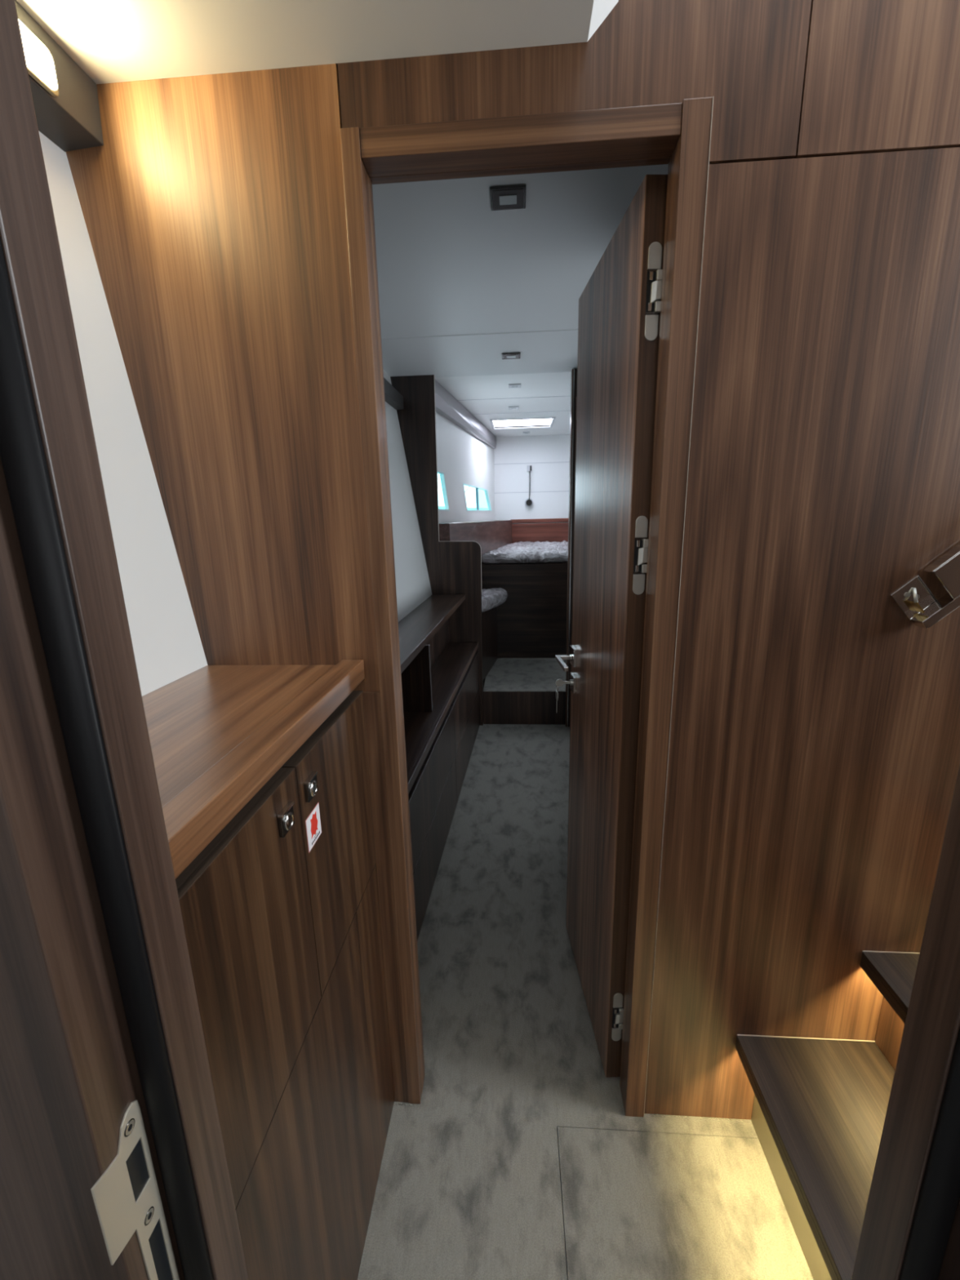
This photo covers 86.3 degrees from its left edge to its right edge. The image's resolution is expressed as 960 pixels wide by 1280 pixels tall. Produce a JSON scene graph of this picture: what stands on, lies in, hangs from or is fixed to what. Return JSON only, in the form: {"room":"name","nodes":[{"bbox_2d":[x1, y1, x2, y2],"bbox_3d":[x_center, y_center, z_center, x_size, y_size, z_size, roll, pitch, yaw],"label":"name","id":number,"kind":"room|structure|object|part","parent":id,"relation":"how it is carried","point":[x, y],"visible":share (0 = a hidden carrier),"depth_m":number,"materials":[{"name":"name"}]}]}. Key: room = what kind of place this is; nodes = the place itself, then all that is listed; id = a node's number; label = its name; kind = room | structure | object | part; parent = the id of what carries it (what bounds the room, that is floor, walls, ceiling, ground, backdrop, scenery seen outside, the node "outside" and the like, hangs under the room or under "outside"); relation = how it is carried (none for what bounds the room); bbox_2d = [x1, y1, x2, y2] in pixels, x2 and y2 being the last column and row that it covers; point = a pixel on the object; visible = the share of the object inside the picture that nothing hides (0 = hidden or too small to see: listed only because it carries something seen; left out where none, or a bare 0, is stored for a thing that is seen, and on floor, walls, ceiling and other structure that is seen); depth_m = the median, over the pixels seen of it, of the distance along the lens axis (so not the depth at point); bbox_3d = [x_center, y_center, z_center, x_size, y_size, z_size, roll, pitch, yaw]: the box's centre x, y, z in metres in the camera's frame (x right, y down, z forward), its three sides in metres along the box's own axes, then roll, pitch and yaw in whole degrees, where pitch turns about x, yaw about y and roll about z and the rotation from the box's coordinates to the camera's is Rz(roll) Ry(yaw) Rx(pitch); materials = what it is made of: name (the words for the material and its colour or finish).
{"room":"ship interior","nodes":[
{"label":"ship interior","id":0,"kind":"room"},
{"bbox_2d":[38,130,207,696],"bbox_3d":[-0.650,-0.346,0.594,0.186,1.070,0.626,0,13,4],"label":"wall","id":1,"kind":"structure","parent":0,"point":[166,643],"depth_m":0.85,"materials":[{"name":"white paint"}]},
{"bbox_2d":[15,0,593,84],"bbox_3d":[-0.317,-0.810,0.488,0.908,0.033,0.573,0,13,4],"label":"ceiling","id":2,"kind":"structure","parent":0,"point":[111,41],"depth_m":0.71,"materials":[{"name":"white paint"}]},
{"bbox_2d":[14,0,103,151],"bbox_3d":[-0.647,-0.751,0.526,0.076,0.084,0.570,0,13,4],"label":"pelmet","id":3,"kind":"structure","parent":2,"relation":"attached to","point":[71,119],"depth_m":0.75,"materials":[{"name":"grey laminate"}]},
{"bbox_2d":[17,18,58,96],"bbox_3d":[-0.598,-0.778,0.670,0.008,0.054,0.094,0,13,4],"label":"wall light","id":4,"kind":"object","parent":3,"relation":"attached to","point":[38,58],"visible":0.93,"depth_m":0.69,"materials":[{"name":"white plastic"}]},
{"bbox_2d":[382,368,431,622],"bbox_3d":[-0.470,-0.380,2.094,0.342,1.900,2.251,0,13,4],"label":"wall","id":5,"kind":"structure","parent":0,"point":[413,587],"depth_m":2.81,"materials":[{"name":"white paint"}]},
{"bbox_2d":[383,377,403,409],"bbox_3d":[-0.552,-1.110,1.938,0.080,0.125,2.227,0,13,4],"label":"pelmet","id":6,"kind":"structure","parent":5,"relation":"attached to","point":[392,397],"depth_m":2.77,"materials":[{"name":"grey laminate"}]},
{"bbox_2d":[435,412,494,523],"bbox_3d":[-0.126,-0.944,4.453,0.030,1.900,2.610,2,14,12],"label":"wall","id":7,"kind":"structure","parent":0,"point":[463,457],"depth_m":4.20,"materials":[{"name":"white paint"}]},
{"bbox_2d":[437,470,449,511],"bbox_3d":[-0.307,-1.050,3.603,0.030,0.275,0.541,2,14,12],"label":"window","id":8,"kind":"structure","parent":7,"relation":"in","point":[442,473],"depth_m":3.78,"materials":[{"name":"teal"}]},
{"bbox_2d":[435,379,496,448],"bbox_3d":[-0.083,-1.801,4.232,0.100,0.128,2.560,2,14,12],"label":"pelmet","id":9,"kind":"structure","parent":7,"relation":"attached to","point":[446,405],"depth_m":3.87,"materials":[{"name":"grey metal"}]},
{"bbox_2d":[439,520,511,564],"bbox_3d":[-0.008,-0.838,4.438,0.190,0.376,2.579,2,14,12],"label":"wainscot","id":10,"kind":"structure","parent":7,"relation":"attached to","point":[495,534],"depth_m":4.13,"materials":[{"name":"brown wood"}]},
{"bbox_2d":[462,482,492,511],"bbox_3d":[-0.021,-1.336,4.868,0.030,0.230,1.234,2,14,12],"label":"window","id":11,"kind":"structure","parent":7,"relation":"in","point":[477,488],"depth_m":4.85,"materials":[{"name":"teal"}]},
{"bbox_2d":[0,0,959,1279],"bbox_3d":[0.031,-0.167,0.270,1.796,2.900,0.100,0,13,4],"label":"door","id":12,"kind":"structure","parent":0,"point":[113,1166],"depth_m":0.37,"materials":[{"name":"brown wood"}]},
{"bbox_3d":[-0.281,0.524,0.430,0.002,0.295,0.051,0,13,4],"label":"strike plate","id":13,"kind":"part","parent":12,"relation":"part of","materials":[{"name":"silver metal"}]},
{"bbox_2d":[66,0,959,1119],"bbox_3d":[0.560,-0.318,0.859,2.600,2.900,0.036,0,13,4],"label":"wall","id":14,"kind":"structure","parent":0,"point":[814,754],"depth_m":0.86,"materials":[{"name":"brown wood"}]},
{"bbox_2d":[339,96,713,1117],"bbox_3d":[0.085,0.097,1.248,0.586,1.935,0.556,0,13,4],"label":"door","id":15,"kind":"structure","parent":14,"relation":"in","point":[639,306],"depth_m":0.98,"materials":[{"name":"brown wood"}]},
{"bbox_3d":[-0.176,0.158,1.020,0.029,1.932,0.048,0,13,4],"label":"casing","id":16,"kind":"part","parent":15,"relation":"part of","materials":[{"name":"brown wood"}]},
{"bbox_3d":[-0.198,0.599,1.117,0.034,1.030,0.026,0,13,4],"label":"casing","id":17,"kind":"part","parent":15,"relation":"part of","materials":[{"name":"brown wood"}]},
{"bbox_3d":[0.057,-0.764,0.786,0.478,0.039,0.046,0,13,4],"label":"casing","id":18,"kind":"part","parent":15,"relation":"part of","materials":[{"name":"brown wood"}]},
{"bbox_2d":[555,679,569,712],"bbox_3d":[0.239,0.163,1.480,0.041,0.104,0.032,0,13,4],"label":"keys","id":19,"kind":"object","parent":15,"relation":"hanging from","point":[559,682],"visible":1,"depth_m":1.47,"materials":[{"name":"silver metal"}]},
{"bbox_3d":[0.234,0.062,1.401,0.047,0.012,0.130,0,13,4],"label":"lever","id":20,"kind":"part","parent":15,"relation":"part of","materials":[{"name":"silver metal"}]},
{"bbox_3d":[0.326,0.941,1.223,0.022,0.040,0.003,-2,13,-2],"label":"hinge plate","id":21,"kind":"part","parent":15,"relation":"part of","materials":[{"name":"silver metal"}]},
{"bbox_3d":[0.324,0.844,1.200,0.022,0.040,0.003,-2,13,-2],"label":"hinge plate","id":22,"kind":"part","parent":15,"relation":"part of","materials":[{"name":"silver metal"}]},
{"bbox_3d":[0.333,0.893,1.208,0.009,0.055,0.007,-2,13,-2],"label":"hinge arm","id":23,"kind":"part","parent":15,"relation":"part of","materials":[{"name":"silver metal"}]},
{"bbox_3d":[0.302,-0.106,0.976,0.022,0.040,0.003,-2,13,-2],"label":"hinge plate","id":24,"kind":"part","parent":15,"relation":"part of","materials":[{"name":"silver metal"}]},
{"bbox_3d":[0.300,-0.210,0.952,0.022,0.040,0.003,-2,13,-2],"label":"hinge plate","id":25,"kind":"part","parent":15,"relation":"part of","materials":[{"name":"silver metal"}]},
{"bbox_3d":[0.309,-0.158,0.960,0.009,0.063,0.007,-2,13,-2],"label":"hinge arm","id":26,"kind":"part","parent":15,"relation":"part of","materials":[{"name":"silver metal"}]},
{"bbox_3d":[0.293,-0.533,0.875,0.022,0.040,0.003,-2,13,-2],"label":"hinge plate","id":27,"kind":"part","parent":15,"relation":"part of","materials":[{"name":"silver metal"}]},
{"bbox_3d":[0.291,-0.638,0.851,0.022,0.040,0.003,-2,13,-2],"label":"hinge plate","id":28,"kind":"part","parent":15,"relation":"part of","materials":[{"name":"silver metal"}]},
{"bbox_3d":[0.300,-0.585,0.860,0.009,0.063,0.007,-2,13,-2],"label":"hinge arm","id":29,"kind":"part","parent":15,"relation":"part of","materials":[{"name":"silver metal"}]},
{"bbox_3d":[0.337,0.154,0.984,0.042,1.935,0.048,0,13,4],"label":"casing","id":30,"kind":"part","parent":15,"relation":"part of","materials":[{"name":"brown wood"}]},
{"bbox_2d":[890,542,959,628],"bbox_3d":[0.844,-0.146,0.846,0.273,0.253,0.030,0,13,4],"label":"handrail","id":31,"kind":"object","parent":14,"relation":"attached to","point":[914,598],"visible":1,"depth_m":0.86,"materials":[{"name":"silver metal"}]},
{"bbox_3d":[0.749,-0.072,0.884,0.078,0.079,0.003,0,13,4],"label":"mounting plate","id":32,"kind":"part","parent":31,"relation":"part of","materials":[{"name":"silver metal"}]},
{"bbox_2d":[372,164,668,436],"bbox_3d":[0.258,-1.645,3.100,2.300,0.130,4.888,0,13,4],"label":"ceiling","id":33,"kind":"structure","parent":0,"point":[464,284],"depth_m":1.83,"materials":[{"name":"white paint"}]},
{"bbox_2d":[489,184,526,210],"bbox_3d":[0.074,-1.167,1.354,0.094,0.008,0.096,0,13,4],"label":"recessed light","id":34,"kind":"object","parent":33,"relation":"in","point":[508,197],"visible":1,"depth_m":1.34,"materials":[{"name":"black metal"}]},
{"bbox_3d":[0.074,-1.165,1.354,0.079,0.001,0.081,0,13,4],"label":"frame","id":35,"kind":"part","parent":34,"relation":"part of","materials":[{"name":"grey metal"}]},
{"bbox_2d":[502,352,520,359],"bbox_3d":[0.162,-1.476,2.662,0.096,0.008,0.090,0,13,4],"label":"recessed light","id":36,"kind":"object","parent":33,"relation":"in","point":[507,355],"visible":1,"depth_m":2.65,"materials":[{"name":"silver metal"}]},
{"bbox_3d":[0.162,-1.473,2.663,0.081,0.001,0.076,0,13,4],"label":"frame","id":37,"kind":"part","parent":36,"relation":"part of","materials":[{"name":"grey metal"}]},
{"bbox_2d":[457,395,567,400],"bbox_3d":[0.325,-1.753,3.705,1.650,0.002,0.004,0,13,4],"label":"trim","id":38,"kind":"structure","parent":33,"relation":"attached to","point":[557,396],"depth_m":3.71,"materials":[{"name":"grey"}]},
{"bbox_2d":[508,405,519,409],"bbox_3d":[0.264,-1.822,4.020,0.080,0.008,0.085,0,13,4],"label":"recessed light","id":39,"kind":"object","parent":33,"relation":"in","point":[517,406],"visible":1,"depth_m":4.00,"materials":[{"name":"grey plastic"}]},
{"bbox_2d":[508,383,520,388],"bbox_3d":[0.228,-1.666,3.359,0.080,0.008,0.085,0,13,4],"label":"recessed light","id":40,"kind":"object","parent":33,"relation":"in","point":[510,385],"visible":1,"depth_m":3.34,"materials":[{"name":"grey plastic"}]},
{"bbox_2d":[471,410,568,414],"bbox_3d":[0.360,-1.875,4.219,1.650,0.002,0.004,0,13,4],"label":"trim","id":41,"kind":"structure","parent":33,"relation":"attached to","point":[561,411],"depth_m":4.22,"materials":[{"name":"grey"}]},
{"bbox_2d":[489,417,555,429],"bbox_3d":[0.388,-2.010,4.694,0.574,0.057,0.476,0,13,4],"label":"window","id":42,"kind":"structure","parent":33,"relation":"attached to","point":[546,420],"depth_m":4.74,"materials":[{"name":"grey plastic"}]},
{"bbox_2d":[493,434,569,524],"bbox_3d":[0.816,-1.537,5.574,1.335,1.300,0.040,0,13,4],"label":"wall","id":43,"kind":"structure","parent":0,"point":[541,450],"depth_m":5.52,"materials":[{"name":"white paint"}]},
{"bbox_2d":[524,465,533,506],"bbox_3d":[0.528,-1.656,5.516,0.090,0.430,0.054,0,13,4],"label":"light","id":44,"kind":"object","parent":43,"relation":"attached to","point":[528,502],"visible":1,"depth_m":5.52,"materials":[{"name":"black metal"}]},
{"bbox_2d":[494,462,563,464],"bbox_3d":[0.811,-1.896,5.468,1.325,0.004,0.002,0,13,4],"label":"trim","id":45,"kind":"structure","parent":43,"relation":"attached to","point":[549,462],"depth_m":5.49,"materials":[{"name":"grey"}]},
{"bbox_2d":[502,490,568,493],"bbox_3d":[0.818,-1.606,5.536,1.325,0.004,0.002,0,13,4],"label":"trim","id":46,"kind":"structure","parent":43,"relation":"attached to","point":[566,491],"depth_m":5.55,"materials":[{"name":"grey"}]},
{"bbox_2d":[511,518,568,543],"bbox_3d":[0.912,-1.160,5.618,1.148,0.342,0.034,0,13,4],"label":"headboard","id":47,"kind":"object","parent":43,"relation":"attached to","point":[557,531],"visible":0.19,"depth_m":5.61,"materials":[{"name":"brown wood"}]},
{"bbox_2d":[357,657,813,1279],"bbox_3d":[0.621,0.846,2.347,2.700,0.050,7.450,0,13,4],"label":"floor","id":48,"kind":"structure","parent":0,"point":[518,1157],"depth_m":1.16,"materials":[{"name":"carpet"}]},
{"bbox_2d":[175,690,394,1279],"bbox_3d":[-0.347,0.654,0.838,0.243,1.059,0.571,0,13,4],"label":"base cabinet","id":49,"kind":"object","parent":48,"relation":"on","point":[280,910],"visible":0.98,"depth_m":0.70,"materials":[{"name":"brown wood"}]},
{"bbox_3d":[-0.261,0.384,0.605,0.020,0.377,0.254,0,13,4],"label":"door","id":50,"kind":"part","parent":49,"relation":"part of","materials":[{"name":"brown wood"}]},
{"bbox_2d":[142,659,364,879],"bbox_3d":[-0.396,0.119,0.714,0.318,0.038,0.572,0,13,4],"label":"countertop","id":51,"kind":"structure","parent":49,"relation":"on","point":[218,735],"depth_m":0.68,"materials":[{"name":"brown wood"}]},
{"bbox_3d":[-0.419,0.126,0.718,0.270,0.024,0.572,0,13,4],"label":"panel","id":52,"kind":"part","parent":51,"relation":"part of","materials":[{"name":"brown wood"}]},
{"bbox_3d":[-0.246,0.228,0.650,0.005,0.030,0.034,0,13,4],"label":"latch plate","id":53,"kind":"part","parent":49,"relation":"part of","materials":[{"name":"silver metal"}]},
{"bbox_3d":[-0.241,0.210,0.730,0.005,0.030,0.034,0,13,4],"label":"latch plate","id":54,"kind":"part","parent":49,"relation":"part of","materials":[{"name":"silver metal"}]},
{"bbox_3d":[-0.240,0.850,0.876,0.019,0.650,0.570,0,13,4],"label":"panel","id":55,"kind":"part","parent":49,"relation":"part of","materials":[{"name":"brown wood"}]},
{"bbox_3d":[-0.242,0.318,0.882,0.020,0.377,0.314,0,13,4],"label":"door","id":56,"kind":"part","parent":49,"relation":"part of","materials":[{"name":"brown wood"}]},
{"bbox_2d":[398,594,479,940],"bbox_3d":[-0.259,0.399,2.277,0.289,0.890,2.232,0,13,6],"label":"base cabinet","id":57,"kind":"object","parent":48,"relation":"on","point":[440,677],"visible":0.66,"depth_m":2.12,"materials":[{"name":"brown wood"}]},
{"bbox_2d":[398,594,465,673],"bbox_3d":[-0.305,-0.019,2.181,0.214,0.030,2.230,0,13,6],"label":"shelf","id":58,"kind":"object","parent":57,"relation":"attached to","point":[417,628],"depth_m":2.37,"materials":[{"name":"brown wood"}]},
{"bbox_3d":[-0.197,0.565,1.800,0.018,0.252,1.231,0,13,7],"label":"drawer","id":59,"kind":"part","parent":57,"relation":"part of","materials":[{"name":"brown wood"}]},
{"bbox_3d":[-0.192,0.813,1.859,0.018,0.250,1.231,0,13,7],"label":"drawer","id":60,"kind":"part","parent":57,"relation":"part of","materials":[{"name":"brown wood"}]},
{"bbox_3d":[-0.337,0.135,2.220,0.015,0.283,2.226,0,13,7],"label":"panel","id":61,"kind":"part","parent":57,"relation":"part of","materials":[{"name":"brown wood"}]},
{"bbox_2d":[403,642,478,793],"bbox_3d":[-0.256,0.286,2.250,0.240,0.033,2.236,0,13,7],"label":"countertop","id":62,"kind":"structure","parent":57,"relation":"on","point":[448,671],"depth_m":2.21,"materials":[{"name":"brown wood"}]},
{"bbox_3d":[-0.072,0.308,2.878,0.018,0.252,0.992,0,13,7],"label":"drawer","id":63,"kind":"part","parent":57,"relation":"part of","materials":[{"name":"brown wood"}]},
{"bbox_3d":[-0.067,0.556,2.936,0.018,0.250,0.992,0,13,7],"label":"drawer","id":64,"kind":"part","parent":57,"relation":"part of","materials":[{"name":"brown wood"}]},
{"bbox_2d":[390,369,577,725],"bbox_3d":[0.391,-0.504,3.194,1.940,2.199,0.054,0,13,4],"label":"wall","id":65,"kind":"structure","parent":48,"relation":"on","point":[454,567],"depth_m":3.17,"materials":[{"name":"brown wood"}]},
{"bbox_2d":[564,368,577,726],"bbox_3d":[0.583,-0.485,3.164,0.074,2.168,0.075,0,13,4],"label":"door frame","id":66,"kind":"structure","parent":65,"relation":"attached to","point":[573,374],"depth_m":3.11,"materials":[{"name":"brown wood"}]},
{"bbox_2d":[482,657,565,724],"bbox_3d":[0.519,0.358,3.802,1.700,0.237,0.812,0,13,4],"label":"platform","id":67,"kind":"object","parent":48,"relation":"on","point":[515,691],"visible":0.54,"depth_m":3.44,"materials":[{"name":"brown wood"}]},
{"bbox_2d":[481,606,497,681],"bbox_3d":[-0.062,0.011,3.760,0.289,0.482,0.835,1,13,8],"label":"seat","id":68,"kind":"object","parent":67,"relation":"on","point":[489,618],"visible":0.21,"depth_m":3.81,"materials":[{"name":"brown wood"}]},
{"bbox_2d":[481,587,507,612],"bbox_3d":[-0.004,-0.299,3.751,0.410,0.120,0.620,0,13,4],"label":"seat cushion","id":69,"kind":"object","parent":68,"relation":"on","point":[493,597],"visible":0.32,"depth_m":3.68,"materials":[{"name":"fabric"}]},
{"bbox_2d":[393,1102,743,1121],"bbox_3d":[0.198,1.097,1.193,0.813,0.009,0.009,0,13,4],"label":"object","id":70,"kind":"object","parent":48,"relation":"on","point":[411,1104],"visible":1,"depth_m":1.18,"materials":[{"name":"beige"}]},
{"bbox_2d":[735,950,919,1279],"bbox_3d":[1.048,0.707,0.757,1.024,0.932,0.564,0,13,4],"label":"staircase","id":71,"kind":"structure","parent":48,"relation":"on","point":[820,1108],"depth_m":0.98,"materials":[{"name":"brown wood"}]},
{"bbox_3d":[0.704,0.860,1.107,0.285,0.002,0.002,0,13,4],"label":"tread trim","id":72,"kind":"part","parent":71,"relation":"part of","materials":[{"name":"beige"}]},
{"bbox_3d":[0.926,0.636,1.038,0.285,0.002,0.002,0,13,4],"label":"tread trim","id":73,"kind":"part","parent":71,"relation":"part of","materials":[{"name":"beige"}]},
{"bbox_2d":[587,0,618,40],"bbox_3d":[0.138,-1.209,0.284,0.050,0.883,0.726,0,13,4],"label":"ceiling","id":74,"kind":"structure","parent":0,"point":[602,9],"depth_m":0.71,"materials":[{"name":"white paint"}]},
{"label":"outside","id":75,"kind":"structure","parent":0,"visible":0},
{"bbox_3d":[-14.855,0.412,9.359,29.050,0.050,28.000,0,13,4],"label":"floor","id":76,"kind":"structure","parent":75,"visible":0},
{"bbox_2d":[438,486,488,510],"bbox_3d":[-0.918,-3.566,17.185,5.395,3.600,3.112,0,13,4],"label":"moored boat","id":77,"kind":"object","parent":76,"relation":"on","point":[482,496],"visible":0.02,"depth_m":15.56,"materials":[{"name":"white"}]},
{"bbox_3d":[1.427,-0.813,4.406,0.040,2.200,2.580,0,13,4],"label":"wall","id":78,"kind":"structure","parent":0,"visible":0},
{"bbox_2d":[481,562,567,658],"bbox_3d":[0.712,-0.424,4.919,1.458,0.766,1.739,0,13,4],"label":"bed base","id":79,"kind":"object","parent":78,"relation":"attached to","point":[531,621],"visible":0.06,"depth_m":4.08,"materials":[{"name":"brown wood"}]},
{"bbox_2d":[481,540,568,564],"bbox_3d":[0.733,-0.844,4.786,1.367,0.110,1.720,0,13,4],"label":"mattress","id":80,"kind":"object","parent":79,"relation":"on","point":[527,552],"visible":0.46,"depth_m":4.01,"materials":[{"name":"fabric"}]}
]}

